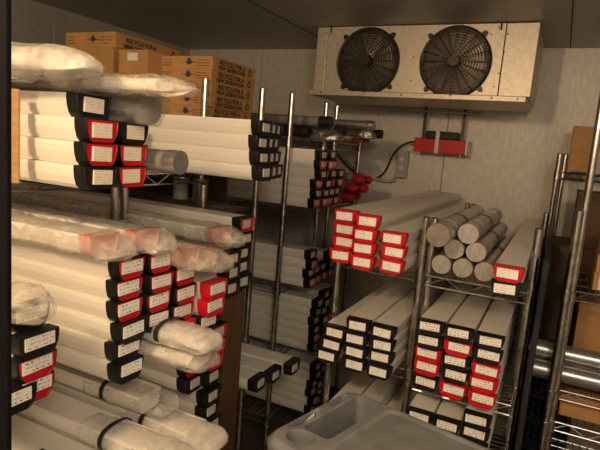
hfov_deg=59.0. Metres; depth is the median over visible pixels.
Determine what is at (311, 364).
tube
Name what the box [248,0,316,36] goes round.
trim
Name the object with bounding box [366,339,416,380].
tube
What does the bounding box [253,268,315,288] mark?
tube
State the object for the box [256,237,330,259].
tube
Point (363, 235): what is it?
tube
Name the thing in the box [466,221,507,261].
cylinder
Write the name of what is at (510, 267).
tube
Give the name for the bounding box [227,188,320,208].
tube
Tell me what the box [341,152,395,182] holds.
conduit
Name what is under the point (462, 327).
tube
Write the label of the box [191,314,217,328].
tube
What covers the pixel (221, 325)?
tube
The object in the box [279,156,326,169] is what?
tube
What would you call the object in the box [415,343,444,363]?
tube
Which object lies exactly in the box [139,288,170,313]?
tube
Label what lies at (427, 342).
tube
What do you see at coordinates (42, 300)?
plastic bag
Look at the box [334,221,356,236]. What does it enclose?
tube
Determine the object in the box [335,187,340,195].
tube
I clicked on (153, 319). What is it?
tube
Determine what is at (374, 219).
tube
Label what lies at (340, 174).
tube
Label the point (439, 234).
cylinder
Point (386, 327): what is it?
tube
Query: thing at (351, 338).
tube
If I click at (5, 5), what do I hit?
door frame
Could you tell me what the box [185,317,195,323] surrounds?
tube
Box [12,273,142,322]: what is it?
tube
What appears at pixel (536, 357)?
pipe
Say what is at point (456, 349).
tube
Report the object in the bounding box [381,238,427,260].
tube
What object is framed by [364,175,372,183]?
tube
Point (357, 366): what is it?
tube
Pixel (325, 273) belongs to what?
tube
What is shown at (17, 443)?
tube
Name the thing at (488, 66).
unit
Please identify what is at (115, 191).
wire shelving unit
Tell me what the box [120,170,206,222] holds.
wire shelving unit
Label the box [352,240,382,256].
tube
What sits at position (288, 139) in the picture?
wire shelving unit
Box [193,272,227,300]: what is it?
tube
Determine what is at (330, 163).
tube
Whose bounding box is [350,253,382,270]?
tube
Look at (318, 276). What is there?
tube
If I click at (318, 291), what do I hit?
tube
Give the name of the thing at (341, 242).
tube
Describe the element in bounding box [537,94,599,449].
wire shelving unit
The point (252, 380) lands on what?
tube
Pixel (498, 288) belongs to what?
tube
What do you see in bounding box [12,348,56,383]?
tube
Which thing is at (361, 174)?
tube
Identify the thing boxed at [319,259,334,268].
tube
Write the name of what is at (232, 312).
wooden plank
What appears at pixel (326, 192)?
tube
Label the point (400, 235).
tube
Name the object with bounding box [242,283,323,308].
tube
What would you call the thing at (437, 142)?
device
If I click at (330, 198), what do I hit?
tube
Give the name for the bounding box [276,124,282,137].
tube
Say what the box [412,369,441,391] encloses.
tube
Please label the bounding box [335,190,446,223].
tube
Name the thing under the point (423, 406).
tube
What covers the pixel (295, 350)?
tube
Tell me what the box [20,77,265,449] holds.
wire shelving unit
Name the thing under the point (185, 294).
tube
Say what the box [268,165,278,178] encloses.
tube
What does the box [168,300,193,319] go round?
tube
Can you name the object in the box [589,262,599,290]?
carton
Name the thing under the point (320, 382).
tube
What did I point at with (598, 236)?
carton
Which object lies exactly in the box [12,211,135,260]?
tube
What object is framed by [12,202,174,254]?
tube
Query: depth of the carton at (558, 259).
2.25 m
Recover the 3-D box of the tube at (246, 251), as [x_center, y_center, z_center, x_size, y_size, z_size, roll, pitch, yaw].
[-0.837,-0.018,1.927,1.501,0.044,0.082,9,10,25]
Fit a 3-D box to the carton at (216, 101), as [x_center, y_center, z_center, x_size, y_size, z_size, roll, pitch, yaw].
[-0.373,-0.488,2.121,0.248,0.045,0.302,9,10,25]
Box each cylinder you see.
[426,205,484,246]
[432,251,456,273]
[444,236,468,258]
[453,252,478,277]
[458,208,501,243]
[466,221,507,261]
[474,235,512,281]
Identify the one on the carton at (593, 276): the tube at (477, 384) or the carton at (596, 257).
the carton at (596, 257)
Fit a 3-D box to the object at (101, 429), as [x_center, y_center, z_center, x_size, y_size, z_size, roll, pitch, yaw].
[-0.833,0.438,1.454,1.330,0.061,0.105,9,10,25]
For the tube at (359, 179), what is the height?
0.045 m
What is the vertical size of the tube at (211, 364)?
0.044 m
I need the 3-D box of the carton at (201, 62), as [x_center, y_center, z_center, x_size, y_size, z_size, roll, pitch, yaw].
[-0.360,-0.619,2.100,0.252,0.045,0.302,9,10,25]
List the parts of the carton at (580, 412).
lid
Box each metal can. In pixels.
[173,176,189,198]
[192,178,208,201]
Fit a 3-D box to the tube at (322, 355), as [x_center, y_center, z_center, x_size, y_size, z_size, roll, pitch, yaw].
[0.420,0.375,2.480,0.082,0.044,1.501,9,10,25]
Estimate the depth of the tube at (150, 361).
1.41 m
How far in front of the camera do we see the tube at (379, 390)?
2.14 m
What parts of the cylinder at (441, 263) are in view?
plate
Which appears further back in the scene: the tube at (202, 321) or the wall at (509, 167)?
the wall at (509, 167)
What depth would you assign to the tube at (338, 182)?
2.60 m
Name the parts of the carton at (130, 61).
lid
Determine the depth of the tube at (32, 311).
0.96 m
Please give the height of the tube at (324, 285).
0.044 m
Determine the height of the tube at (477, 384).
0.044 m
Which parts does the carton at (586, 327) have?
lid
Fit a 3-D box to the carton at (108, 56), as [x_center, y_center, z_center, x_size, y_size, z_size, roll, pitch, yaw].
[-0.761,-0.655,2.245,0.262,0.125,0.342,9,10,25]
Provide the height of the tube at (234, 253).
0.044 m
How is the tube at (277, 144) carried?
on the tube at (278, 153)
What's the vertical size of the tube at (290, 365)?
0.044 m
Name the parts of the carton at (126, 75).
lid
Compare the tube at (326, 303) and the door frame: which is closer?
the door frame
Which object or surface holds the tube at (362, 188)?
on the wire shelving unit at (334, 145)
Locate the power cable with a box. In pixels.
[326,141,413,177]
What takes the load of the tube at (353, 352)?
on the tube at (357, 366)
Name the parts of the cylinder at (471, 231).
plate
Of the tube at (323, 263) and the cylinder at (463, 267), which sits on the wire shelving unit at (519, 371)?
the cylinder at (463, 267)
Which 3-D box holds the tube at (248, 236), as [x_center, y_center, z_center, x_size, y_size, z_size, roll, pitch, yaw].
[-0.830,-0.061,1.919,1.501,0.044,0.082,9,10,25]
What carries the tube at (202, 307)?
on the tube at (202, 321)
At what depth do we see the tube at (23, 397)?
0.94 m
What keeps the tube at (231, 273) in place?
on the tube at (233, 287)
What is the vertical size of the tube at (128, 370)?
0.046 m
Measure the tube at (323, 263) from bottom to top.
0.044 m
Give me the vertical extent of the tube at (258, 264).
0.044 m
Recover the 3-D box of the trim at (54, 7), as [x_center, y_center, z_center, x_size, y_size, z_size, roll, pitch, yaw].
[-1.398,-0.068,2.985,0.012,2.213,0.004,9,10,25]
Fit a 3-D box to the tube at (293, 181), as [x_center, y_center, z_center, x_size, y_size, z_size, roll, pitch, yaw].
[-0.583,-0.287,2.708,1.501,0.044,0.082,9,10,25]
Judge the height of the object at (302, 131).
0.059 m
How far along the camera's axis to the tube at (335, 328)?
1.92 m
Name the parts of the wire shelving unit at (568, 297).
post, wire shelf, wire shelf, wire shelf, wire shelf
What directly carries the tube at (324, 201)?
on the wire shelving unit at (288, 139)
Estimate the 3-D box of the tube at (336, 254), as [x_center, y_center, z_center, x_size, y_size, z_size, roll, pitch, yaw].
[0.466,0.030,2.434,0.082,0.044,1.501,9,10,25]
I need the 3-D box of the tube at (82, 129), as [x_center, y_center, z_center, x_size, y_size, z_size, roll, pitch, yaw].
[-1.042,-0.281,1.322,1.501,0.044,0.082,9,10,25]
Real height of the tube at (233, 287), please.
0.044 m
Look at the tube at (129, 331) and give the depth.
1.16 m
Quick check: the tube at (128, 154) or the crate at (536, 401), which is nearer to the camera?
the tube at (128, 154)
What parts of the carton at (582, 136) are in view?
lid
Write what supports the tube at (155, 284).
on the tube at (152, 304)
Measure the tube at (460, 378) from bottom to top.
0.044 m
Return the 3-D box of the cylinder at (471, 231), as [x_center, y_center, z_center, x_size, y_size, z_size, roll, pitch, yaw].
[0.683,-0.008,1.971,0.066,0.066,0.720,9,10,25]
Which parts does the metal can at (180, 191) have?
lid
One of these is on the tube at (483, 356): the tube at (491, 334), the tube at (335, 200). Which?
the tube at (491, 334)
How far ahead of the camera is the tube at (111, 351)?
1.17 m
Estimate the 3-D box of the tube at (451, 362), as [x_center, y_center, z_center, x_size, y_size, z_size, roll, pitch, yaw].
[0.804,0.346,2.279,0.082,0.044,1.501,9,10,25]
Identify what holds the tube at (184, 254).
on the tube at (183, 276)
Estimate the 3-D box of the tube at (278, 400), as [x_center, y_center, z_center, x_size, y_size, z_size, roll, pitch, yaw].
[-0.608,0.796,2.925,1.501,0.044,0.082,9,10,25]
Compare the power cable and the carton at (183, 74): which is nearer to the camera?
the carton at (183, 74)
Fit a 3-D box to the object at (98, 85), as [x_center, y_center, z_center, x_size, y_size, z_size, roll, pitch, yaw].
[-0.882,-0.353,1.266,1.565,0.048,0.072,9,10,25]
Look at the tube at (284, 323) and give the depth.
2.58 m
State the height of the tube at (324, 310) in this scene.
0.044 m
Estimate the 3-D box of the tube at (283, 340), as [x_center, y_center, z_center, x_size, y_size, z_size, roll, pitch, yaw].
[-0.592,0.485,2.882,1.501,0.044,0.082,9,10,25]
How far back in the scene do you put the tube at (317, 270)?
2.54 m
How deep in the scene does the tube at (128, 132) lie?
1.07 m
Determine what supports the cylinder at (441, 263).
on the wire shelving unit at (519, 371)
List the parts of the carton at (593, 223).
lid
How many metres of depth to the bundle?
0.90 m
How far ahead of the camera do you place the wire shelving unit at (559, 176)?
2.55 m
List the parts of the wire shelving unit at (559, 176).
post, post, wire shelf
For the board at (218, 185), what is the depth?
2.26 m
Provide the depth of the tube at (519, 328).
1.97 m
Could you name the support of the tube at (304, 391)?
on the tube at (313, 400)
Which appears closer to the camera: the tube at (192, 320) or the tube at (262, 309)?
the tube at (192, 320)
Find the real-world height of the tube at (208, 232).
0.060 m
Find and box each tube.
[12,181,254,232]
[12,192,244,246]
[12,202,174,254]
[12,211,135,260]
[12,239,144,280]
[12,254,142,301]
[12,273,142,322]
[12,290,49,332]
[12,323,58,359]
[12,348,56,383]
[12,370,53,400]
[12,381,36,415]
[12,414,95,449]
[12,435,44,449]
[16,413,99,449]
[20,90,110,119]
[20,113,118,143]
[20,135,117,165]
[20,158,117,189]
[45,321,140,362]
[46,303,146,344]
[56,343,143,384]
[113,165,146,187]
[114,121,148,144]
[114,143,147,165]
[116,247,172,274]
[137,365,203,394]
[138,353,201,378]
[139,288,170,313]
[139,307,169,332]
[139,378,220,406]
[141,269,173,294]
[143,140,270,165]
[143,148,188,174]
[146,127,270,150]
[148,114,272,135]
[155,238,214,266]
[159,233,251,260]
[159,234,241,267]
[159,391,219,419]
[161,238,231,272]
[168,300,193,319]
[169,281,196,305]
[170,264,195,286]
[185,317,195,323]
[186,158,273,180]
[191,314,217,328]
[192,295,224,317]
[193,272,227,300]
[195,264,240,282]
[201,350,223,372]
[201,364,221,386]
[207,412,221,425]
[210,336,225,357]
[214,319,227,337]
[220,230,253,246]
[225,278,240,297]
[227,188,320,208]
[228,176,322,188]
[228,179,322,198]
[238,272,251,290]
[238,390,315,413]
[239,258,249,274]
[239,366,266,392]
[240,354,281,383]
[241,343,300,375]
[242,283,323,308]
[242,327,319,352]
[242,334,324,366]
[243,309,320,334]
[243,318,319,343]
[244,301,319,325]
[245,293,322,317]
[249,340,321,372]
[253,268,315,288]
[253,277,329,299]
[254,250,318,269]
[254,259,314,278]
[255,239,316,259]
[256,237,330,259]
[260,384,318,406]
[266,379,316,397]
[268,137,275,150]
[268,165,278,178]
[269,123,278,136]
[269,151,275,164]
[273,138,280,150]
[274,151,280,163]
[274,164,282,177]
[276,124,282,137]
[278,147,327,159]
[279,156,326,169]
[279,373,317,388]
[280,146,336,159]
[282,166,327,179]
[293,368,321,381]
[314,263,320,274]
[314,273,322,284]
[315,283,331,295]
[316,345,343,363]
[316,378,322,390]
[318,260,326,271]
[319,198,328,206]
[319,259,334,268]
[319,270,328,280]
[319,313,329,324]
[320,307,327,315]
[320,334,345,352]
[321,188,329,197]
[322,179,332,188]
[322,297,330,307]
[323,262,425,340]
[325,160,334,169]
[326,268,333,277]
[328,169,337,178]
[328,197,332,205]
[329,187,335,196]
[330,247,352,263]
[330,369,375,400]
[332,196,338,204]
[333,234,354,249]
[334,178,343,186]
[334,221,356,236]
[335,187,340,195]
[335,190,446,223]
[336,169,344,178]
[339,192,353,201]
[341,183,357,192]
[342,354,369,372]
[343,182,368,192]
[343,342,370,360]
[344,174,364,183]
[344,329,371,347]
[345,172,364,177]
[347,253,439,333]
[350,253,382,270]
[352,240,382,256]
[353,202,458,243]
[355,193,460,229]
[362,345,415,402]
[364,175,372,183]
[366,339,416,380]
[369,327,417,365]
[370,276,455,353]
[371,267,454,340]
[378,245,439,274]
[381,202,475,246]
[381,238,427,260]
[383,366,413,404]
[388,384,419,410]
[406,383,442,423]
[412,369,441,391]
[414,355,442,377]
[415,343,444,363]
[416,329,446,350]
[418,272,477,336]
[433,384,470,433]
[439,370,471,399]
[441,355,473,385]
[442,342,475,371]
[444,296,494,358]
[446,281,494,344]
[456,417,463,435]
[461,319,521,447]
[462,311,522,444]
[463,305,523,431]
[468,295,524,409]
[470,291,524,394]
[471,278,527,381]
[474,269,528,365]
[475,265,529,351]
[488,328,519,448]
[490,256,530,298]
[493,218,542,283]
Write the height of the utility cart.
0.905 m
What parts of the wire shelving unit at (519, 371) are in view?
post, wire shelf, wire shelf, wire shelf, post, post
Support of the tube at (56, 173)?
on the wire shelving unit at (115, 191)
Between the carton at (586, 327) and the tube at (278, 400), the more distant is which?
the tube at (278, 400)
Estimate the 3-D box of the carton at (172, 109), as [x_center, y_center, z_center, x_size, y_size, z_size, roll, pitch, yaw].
[-0.379,-0.445,2.132,0.240,0.045,0.308,9,10,25]
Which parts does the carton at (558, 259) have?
lid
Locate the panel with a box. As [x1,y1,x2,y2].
[515,238,552,449]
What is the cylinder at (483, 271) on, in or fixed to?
on the wire shelving unit at (519, 371)
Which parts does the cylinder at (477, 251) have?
plate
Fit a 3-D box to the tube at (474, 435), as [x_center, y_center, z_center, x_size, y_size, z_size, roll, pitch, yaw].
[0.862,0.565,2.277,0.082,0.044,1.501,9,10,25]
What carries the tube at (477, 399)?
on the wire shelving unit at (519, 371)
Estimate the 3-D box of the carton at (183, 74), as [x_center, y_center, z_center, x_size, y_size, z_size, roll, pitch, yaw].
[-0.364,-0.576,2.110,0.248,0.045,0.308,9,10,25]
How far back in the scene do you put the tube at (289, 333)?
2.58 m
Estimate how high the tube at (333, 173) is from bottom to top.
0.044 m
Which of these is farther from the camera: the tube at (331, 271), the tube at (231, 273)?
the tube at (331, 271)
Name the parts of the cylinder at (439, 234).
plate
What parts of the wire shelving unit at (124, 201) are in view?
post, wire shelf, post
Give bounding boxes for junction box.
[394,150,409,177]
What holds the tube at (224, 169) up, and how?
on the wire shelving unit at (124, 201)
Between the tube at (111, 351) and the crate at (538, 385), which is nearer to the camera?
the tube at (111, 351)
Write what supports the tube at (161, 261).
on the tube at (155, 284)
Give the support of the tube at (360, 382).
on the tube
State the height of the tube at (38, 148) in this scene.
0.044 m
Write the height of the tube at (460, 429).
0.044 m
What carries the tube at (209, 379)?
on the tube at (204, 396)
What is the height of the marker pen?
0.037 m
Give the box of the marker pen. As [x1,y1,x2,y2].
[305,413,315,421]
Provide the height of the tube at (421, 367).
0.044 m
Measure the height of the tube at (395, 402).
0.044 m
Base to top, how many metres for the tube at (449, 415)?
0.044 m
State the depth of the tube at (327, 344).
1.80 m
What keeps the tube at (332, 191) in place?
on the tube at (330, 198)
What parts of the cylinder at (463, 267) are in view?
plate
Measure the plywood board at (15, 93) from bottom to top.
0.174 m
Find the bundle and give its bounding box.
[11,41,103,82]
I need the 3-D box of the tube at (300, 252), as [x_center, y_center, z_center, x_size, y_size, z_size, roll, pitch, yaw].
[-0.607,0.034,2.755,1.501,0.044,0.082,9,10,25]
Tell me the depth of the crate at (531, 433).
2.36 m
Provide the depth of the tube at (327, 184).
2.44 m
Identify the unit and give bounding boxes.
[12,181,119,220]
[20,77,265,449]
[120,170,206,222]
[129,93,328,449]
[144,105,361,396]
[309,22,543,111]
[321,203,470,413]
[409,203,549,449]
[514,153,599,449]
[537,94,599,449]
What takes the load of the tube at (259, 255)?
on the tube at (258, 264)
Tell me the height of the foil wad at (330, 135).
0.056 m
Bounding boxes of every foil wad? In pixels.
[309,129,344,141]
[355,129,375,138]
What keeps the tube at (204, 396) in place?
on the tube at (208, 412)
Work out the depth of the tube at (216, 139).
1.62 m
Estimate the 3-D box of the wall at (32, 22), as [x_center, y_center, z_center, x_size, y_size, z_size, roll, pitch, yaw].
[-1.925,0.035,2.023,0.100,2.213,4.500,9,10,25]
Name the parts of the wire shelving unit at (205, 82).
wire shelf, post, wire shelf, post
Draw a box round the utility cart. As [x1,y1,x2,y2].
[267,392,490,449]
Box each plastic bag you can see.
[12,284,48,320]
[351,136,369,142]
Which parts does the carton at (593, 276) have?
lid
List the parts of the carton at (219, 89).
lid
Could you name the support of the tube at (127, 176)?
on the wire shelving unit at (115, 191)
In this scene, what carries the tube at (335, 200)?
on the wire shelving unit at (288, 139)
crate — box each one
[522,417,569,449]
[526,391,570,428]
[530,377,547,394]
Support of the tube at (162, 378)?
on the wire shelving unit at (115, 191)
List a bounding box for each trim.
[54,7,54,43]
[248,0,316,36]
[440,109,449,188]
[570,0,573,48]
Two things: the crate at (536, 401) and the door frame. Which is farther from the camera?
the crate at (536, 401)
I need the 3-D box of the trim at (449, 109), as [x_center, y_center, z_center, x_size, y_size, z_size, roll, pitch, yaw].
[0.811,0.081,3.201,0.004,2.213,0.012,9,10,25]
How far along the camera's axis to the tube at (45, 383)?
0.98 m
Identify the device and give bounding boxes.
[377,107,481,157]
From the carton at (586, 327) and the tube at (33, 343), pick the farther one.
the carton at (586, 327)
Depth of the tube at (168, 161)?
1.15 m
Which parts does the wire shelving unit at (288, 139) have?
wire shelf, wire shelf, wire shelf, wire shelf, post, wire shelf, post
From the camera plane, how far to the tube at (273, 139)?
1.69 m
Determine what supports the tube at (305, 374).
on the tube at (292, 379)
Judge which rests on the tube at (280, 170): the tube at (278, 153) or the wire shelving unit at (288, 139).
the tube at (278, 153)
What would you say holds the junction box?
attached to the wall at (509, 167)
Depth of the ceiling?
2.56 m
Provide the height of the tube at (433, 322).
0.044 m
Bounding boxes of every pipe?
[527,337,599,370]
[532,357,599,391]
[536,357,599,372]
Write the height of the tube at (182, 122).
0.044 m
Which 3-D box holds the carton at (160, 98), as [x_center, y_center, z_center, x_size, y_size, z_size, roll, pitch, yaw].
[-0.586,-0.475,2.113,0.177,0.076,0.257,9,10,25]
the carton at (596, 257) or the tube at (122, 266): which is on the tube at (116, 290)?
the tube at (122, 266)
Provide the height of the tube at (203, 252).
0.060 m
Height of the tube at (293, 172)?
0.044 m
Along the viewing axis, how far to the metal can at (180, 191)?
2.20 m
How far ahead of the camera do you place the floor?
3.08 m
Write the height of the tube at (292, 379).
0.044 m
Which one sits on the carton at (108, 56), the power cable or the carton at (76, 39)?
the carton at (76, 39)
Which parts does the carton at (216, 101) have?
lid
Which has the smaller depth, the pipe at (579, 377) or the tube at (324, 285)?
the pipe at (579, 377)
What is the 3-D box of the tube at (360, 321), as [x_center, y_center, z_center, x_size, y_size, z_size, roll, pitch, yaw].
[0.520,0.259,2.411,0.082,0.044,1.501,9,10,25]
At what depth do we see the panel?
1.70 m
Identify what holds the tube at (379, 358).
on the tube at (376, 371)
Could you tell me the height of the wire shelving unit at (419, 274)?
1.400 m
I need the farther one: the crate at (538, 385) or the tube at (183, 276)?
the crate at (538, 385)
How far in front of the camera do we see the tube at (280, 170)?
1.78 m
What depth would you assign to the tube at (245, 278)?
1.62 m
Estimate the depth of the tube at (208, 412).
1.51 m
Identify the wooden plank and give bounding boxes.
[217,290,244,449]
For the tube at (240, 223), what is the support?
on the tube at (248, 236)
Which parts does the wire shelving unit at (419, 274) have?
post, wire shelf, wire shelf, post, post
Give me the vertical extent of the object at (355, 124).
0.046 m
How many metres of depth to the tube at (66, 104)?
1.00 m
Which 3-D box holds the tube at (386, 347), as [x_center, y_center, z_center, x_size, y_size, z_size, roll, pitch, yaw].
[0.593,0.316,2.375,0.082,0.044,1.501,9,10,25]
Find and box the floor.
[234,386,503,449]
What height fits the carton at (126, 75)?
0.071 m
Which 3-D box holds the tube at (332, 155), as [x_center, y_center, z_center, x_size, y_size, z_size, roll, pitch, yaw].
[-0.508,-0.434,2.843,1.501,0.044,0.082,9,10,25]
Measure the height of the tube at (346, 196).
0.045 m
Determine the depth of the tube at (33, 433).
1.28 m
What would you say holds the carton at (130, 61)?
on the carton at (126, 75)
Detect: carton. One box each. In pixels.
[65,32,181,55]
[72,47,122,76]
[113,73,163,94]
[118,50,167,75]
[155,94,162,113]
[161,68,254,90]
[162,56,255,79]
[162,92,252,112]
[162,104,250,118]
[167,80,253,101]
[538,235,594,344]
[558,383,599,424]
[567,126,593,171]
[570,189,599,248]
[570,293,599,351]
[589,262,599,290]
[592,246,599,272]
[596,231,599,254]
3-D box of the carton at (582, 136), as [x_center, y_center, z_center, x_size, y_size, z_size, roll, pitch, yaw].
[1.375,-0.366,2.581,0.108,0.211,0.212,9,10,25]
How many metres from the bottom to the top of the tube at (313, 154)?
0.044 m
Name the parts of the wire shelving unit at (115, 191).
wire shelf, post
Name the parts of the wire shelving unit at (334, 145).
wire shelf, post, wire shelf, post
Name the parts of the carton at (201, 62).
lid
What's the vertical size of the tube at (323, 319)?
0.044 m
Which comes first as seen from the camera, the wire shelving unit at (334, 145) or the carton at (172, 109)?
the carton at (172, 109)
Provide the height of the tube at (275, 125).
0.044 m
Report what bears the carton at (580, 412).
on the wire shelving unit at (568, 297)
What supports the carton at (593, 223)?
on the carton at (558, 259)
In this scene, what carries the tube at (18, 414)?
on the tube
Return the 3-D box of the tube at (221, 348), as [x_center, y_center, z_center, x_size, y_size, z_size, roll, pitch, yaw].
[-0.900,0.240,1.802,1.501,0.044,0.082,9,10,25]
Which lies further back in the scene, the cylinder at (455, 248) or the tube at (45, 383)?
the cylinder at (455, 248)
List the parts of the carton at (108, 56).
lid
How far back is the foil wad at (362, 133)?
2.62 m
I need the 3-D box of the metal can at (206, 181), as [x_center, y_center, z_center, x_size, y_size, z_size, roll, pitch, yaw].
[-0.411,-0.144,2.184,0.068,0.093,0.068,9,10,25]
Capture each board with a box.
[11,89,19,182]
[129,172,227,202]
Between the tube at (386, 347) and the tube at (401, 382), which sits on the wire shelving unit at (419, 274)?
the tube at (401, 382)
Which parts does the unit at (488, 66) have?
panel, panel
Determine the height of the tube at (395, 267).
0.044 m
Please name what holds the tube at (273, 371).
on the wire shelving unit at (205, 82)
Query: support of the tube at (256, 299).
on the tube at (262, 309)
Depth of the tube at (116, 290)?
1.17 m
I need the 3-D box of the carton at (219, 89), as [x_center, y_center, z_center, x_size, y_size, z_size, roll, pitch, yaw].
[-0.369,-0.531,2.111,0.252,0.045,0.296,9,10,25]
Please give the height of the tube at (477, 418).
0.044 m
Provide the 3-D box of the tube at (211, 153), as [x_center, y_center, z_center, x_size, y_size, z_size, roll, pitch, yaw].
[-0.776,-0.303,1.905,1.501,0.044,0.082,9,10,25]
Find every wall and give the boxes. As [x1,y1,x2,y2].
[11,0,189,203]
[184,48,599,449]
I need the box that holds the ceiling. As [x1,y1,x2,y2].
[33,0,599,49]
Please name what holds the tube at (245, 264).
on the tube at (245, 278)
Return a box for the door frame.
[0,0,11,449]
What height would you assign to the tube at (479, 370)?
0.044 m
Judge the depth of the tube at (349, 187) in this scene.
2.62 m
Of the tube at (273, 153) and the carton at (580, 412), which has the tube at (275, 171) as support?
the tube at (273, 153)
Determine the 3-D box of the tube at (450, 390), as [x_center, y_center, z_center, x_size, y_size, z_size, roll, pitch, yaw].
[0.795,0.435,2.289,0.082,0.044,1.501,9,10,25]
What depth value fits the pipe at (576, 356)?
1.92 m
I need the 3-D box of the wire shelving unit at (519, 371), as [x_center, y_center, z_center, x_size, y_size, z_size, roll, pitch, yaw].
[0.711,0.646,2.144,0.349,1.400,0.950,9,10,25]
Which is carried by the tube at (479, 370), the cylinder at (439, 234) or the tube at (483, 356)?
the tube at (483, 356)
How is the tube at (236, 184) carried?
on the tube at (235, 193)
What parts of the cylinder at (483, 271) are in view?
plate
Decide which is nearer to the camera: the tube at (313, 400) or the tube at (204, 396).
the tube at (204, 396)
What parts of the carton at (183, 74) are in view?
lid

